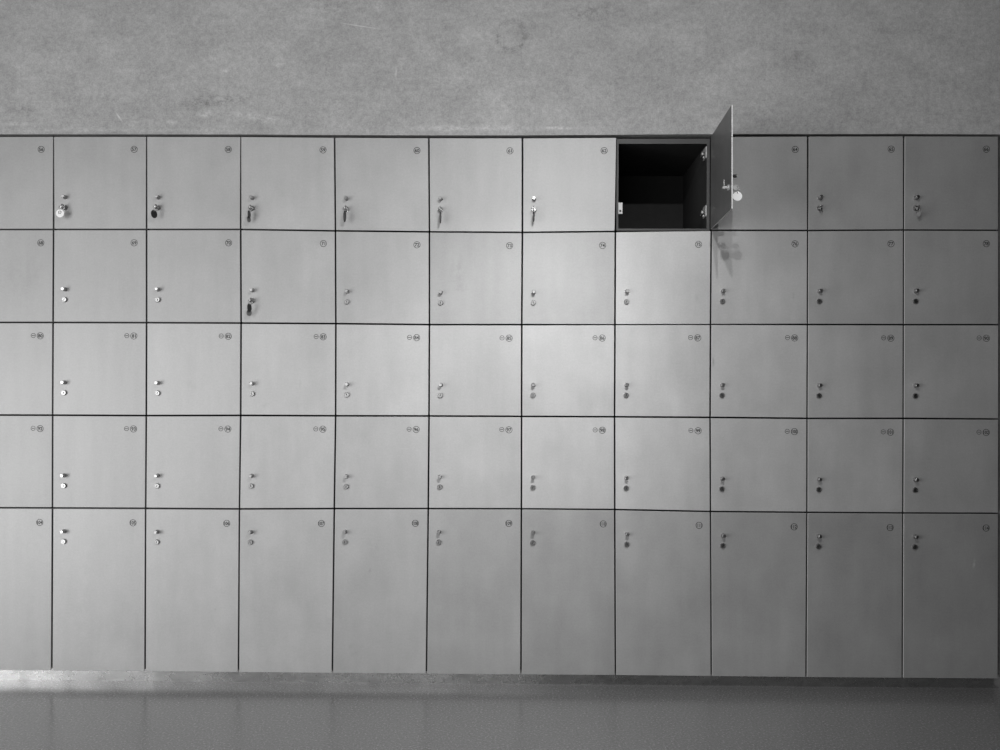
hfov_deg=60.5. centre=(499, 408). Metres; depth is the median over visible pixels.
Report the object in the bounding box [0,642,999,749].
floor
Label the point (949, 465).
locker
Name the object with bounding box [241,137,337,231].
locker
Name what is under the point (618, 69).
wall
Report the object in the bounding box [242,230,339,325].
locker
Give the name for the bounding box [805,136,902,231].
locker
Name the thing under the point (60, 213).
key
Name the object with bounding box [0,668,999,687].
baseboard
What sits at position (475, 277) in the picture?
locker
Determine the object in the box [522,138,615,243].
locker
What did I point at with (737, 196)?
key
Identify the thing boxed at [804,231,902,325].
locker
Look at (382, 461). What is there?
locker
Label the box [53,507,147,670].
locker
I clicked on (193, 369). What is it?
locker
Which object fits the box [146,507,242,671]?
locker
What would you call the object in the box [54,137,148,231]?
locker
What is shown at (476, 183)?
locker
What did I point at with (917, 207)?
key
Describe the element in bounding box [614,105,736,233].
locker
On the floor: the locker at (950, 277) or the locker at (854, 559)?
the locker at (854, 559)
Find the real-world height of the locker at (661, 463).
0.345 m
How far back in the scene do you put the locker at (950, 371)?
3.18 m
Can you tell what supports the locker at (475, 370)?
on the locker at (475, 461)
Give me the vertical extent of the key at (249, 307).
0.069 m
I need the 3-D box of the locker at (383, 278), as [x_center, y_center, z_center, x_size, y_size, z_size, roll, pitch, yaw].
[-0.437,-0.492,3.431,0.348,0.346,0.492,0,0,1]
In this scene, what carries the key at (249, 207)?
attached to the locker at (288, 183)
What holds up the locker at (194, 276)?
on the locker at (193, 369)
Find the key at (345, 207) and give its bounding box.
[342,205,347,221]
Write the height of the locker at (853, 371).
0.343 m
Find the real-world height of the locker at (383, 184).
0.349 m
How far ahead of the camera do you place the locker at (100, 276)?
3.22 m
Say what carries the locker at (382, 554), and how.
on the floor
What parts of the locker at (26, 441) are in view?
door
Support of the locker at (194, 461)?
on the locker at (193, 554)
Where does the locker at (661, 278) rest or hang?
on the locker at (660, 370)
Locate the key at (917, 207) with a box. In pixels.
[916,205,920,216]
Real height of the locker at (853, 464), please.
0.345 m
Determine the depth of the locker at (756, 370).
3.19 m
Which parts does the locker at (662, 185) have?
strike plate, door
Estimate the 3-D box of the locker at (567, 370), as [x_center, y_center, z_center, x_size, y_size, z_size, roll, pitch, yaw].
[0.259,-0.144,3.421,0.343,0.340,0.491,0,0,1]
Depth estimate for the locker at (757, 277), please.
3.19 m
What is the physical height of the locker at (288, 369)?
0.341 m
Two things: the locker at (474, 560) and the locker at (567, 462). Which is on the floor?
the locker at (474, 560)
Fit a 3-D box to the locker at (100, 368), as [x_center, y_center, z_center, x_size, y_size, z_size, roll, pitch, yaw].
[-1.502,-0.151,3.447,0.348,0.343,0.491,0,0,1]
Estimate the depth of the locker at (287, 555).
3.21 m
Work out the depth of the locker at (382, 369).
3.21 m
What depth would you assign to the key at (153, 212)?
3.19 m
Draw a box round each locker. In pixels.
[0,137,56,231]
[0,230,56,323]
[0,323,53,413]
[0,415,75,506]
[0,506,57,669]
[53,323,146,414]
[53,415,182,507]
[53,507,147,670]
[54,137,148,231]
[54,230,148,323]
[146,415,246,507]
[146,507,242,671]
[147,137,242,231]
[147,230,244,324]
[147,323,241,414]
[239,508,337,672]
[240,416,344,507]
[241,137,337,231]
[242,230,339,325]
[242,324,336,414]
[333,507,430,673]
[335,138,430,233]
[335,416,436,507]
[336,232,430,325]
[336,324,429,415]
[427,508,520,673]
[429,416,520,508]
[430,138,521,231]
[430,232,521,324]
[430,325,520,415]
[520,502,614,674]
[521,325,613,415]
[521,417,613,508]
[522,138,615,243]
[522,232,614,327]
[608,417,709,510]
[612,509,709,675]
[613,231,709,326]
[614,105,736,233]
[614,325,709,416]
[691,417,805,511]
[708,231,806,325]
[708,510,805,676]
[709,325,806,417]
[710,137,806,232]
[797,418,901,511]
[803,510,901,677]
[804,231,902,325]
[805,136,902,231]
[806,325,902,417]
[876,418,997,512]
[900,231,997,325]
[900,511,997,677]
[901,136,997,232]
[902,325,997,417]
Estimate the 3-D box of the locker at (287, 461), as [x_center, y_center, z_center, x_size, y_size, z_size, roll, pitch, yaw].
[-0.793,0.200,3.437,0.354,0.345,0.491,0,0,1]
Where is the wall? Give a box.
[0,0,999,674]
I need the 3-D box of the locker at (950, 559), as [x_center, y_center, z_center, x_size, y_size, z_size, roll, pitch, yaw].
[1.673,0.692,3.400,0.347,0.611,0.490,0,0,1]
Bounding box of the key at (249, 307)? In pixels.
[246,298,252,315]
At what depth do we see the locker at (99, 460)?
3.22 m
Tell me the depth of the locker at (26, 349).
3.23 m
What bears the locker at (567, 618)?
on the floor
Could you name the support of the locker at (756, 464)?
on the locker at (758, 558)
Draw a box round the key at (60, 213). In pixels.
[56,204,64,216]
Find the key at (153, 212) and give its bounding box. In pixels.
[151,204,157,217]
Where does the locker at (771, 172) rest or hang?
on the locker at (757, 277)
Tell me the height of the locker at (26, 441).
0.344 m
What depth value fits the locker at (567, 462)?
3.20 m
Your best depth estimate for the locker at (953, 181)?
3.18 m
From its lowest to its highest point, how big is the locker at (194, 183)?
0.348 m
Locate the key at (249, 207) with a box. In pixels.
[247,205,251,221]
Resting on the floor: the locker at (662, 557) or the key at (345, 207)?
the locker at (662, 557)
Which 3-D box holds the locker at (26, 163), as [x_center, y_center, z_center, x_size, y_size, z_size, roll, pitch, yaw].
[-1.855,-0.851,3.452,0.350,0.348,0.491,0,0,1]
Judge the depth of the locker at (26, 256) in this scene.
3.23 m
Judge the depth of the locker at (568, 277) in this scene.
3.20 m
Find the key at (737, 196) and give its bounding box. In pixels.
[733,185,741,200]
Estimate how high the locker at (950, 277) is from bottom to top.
0.346 m
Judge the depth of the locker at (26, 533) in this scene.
3.23 m
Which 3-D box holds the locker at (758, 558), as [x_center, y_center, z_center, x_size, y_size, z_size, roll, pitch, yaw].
[0.964,0.690,3.411,0.351,0.611,0.491,0,0,1]
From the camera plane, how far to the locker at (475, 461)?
3.20 m
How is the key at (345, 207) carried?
attached to the locker at (383, 184)
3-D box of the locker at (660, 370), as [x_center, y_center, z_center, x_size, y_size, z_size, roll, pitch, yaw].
[0.610,-0.143,3.416,0.351,0.341,0.492,0,0,1]

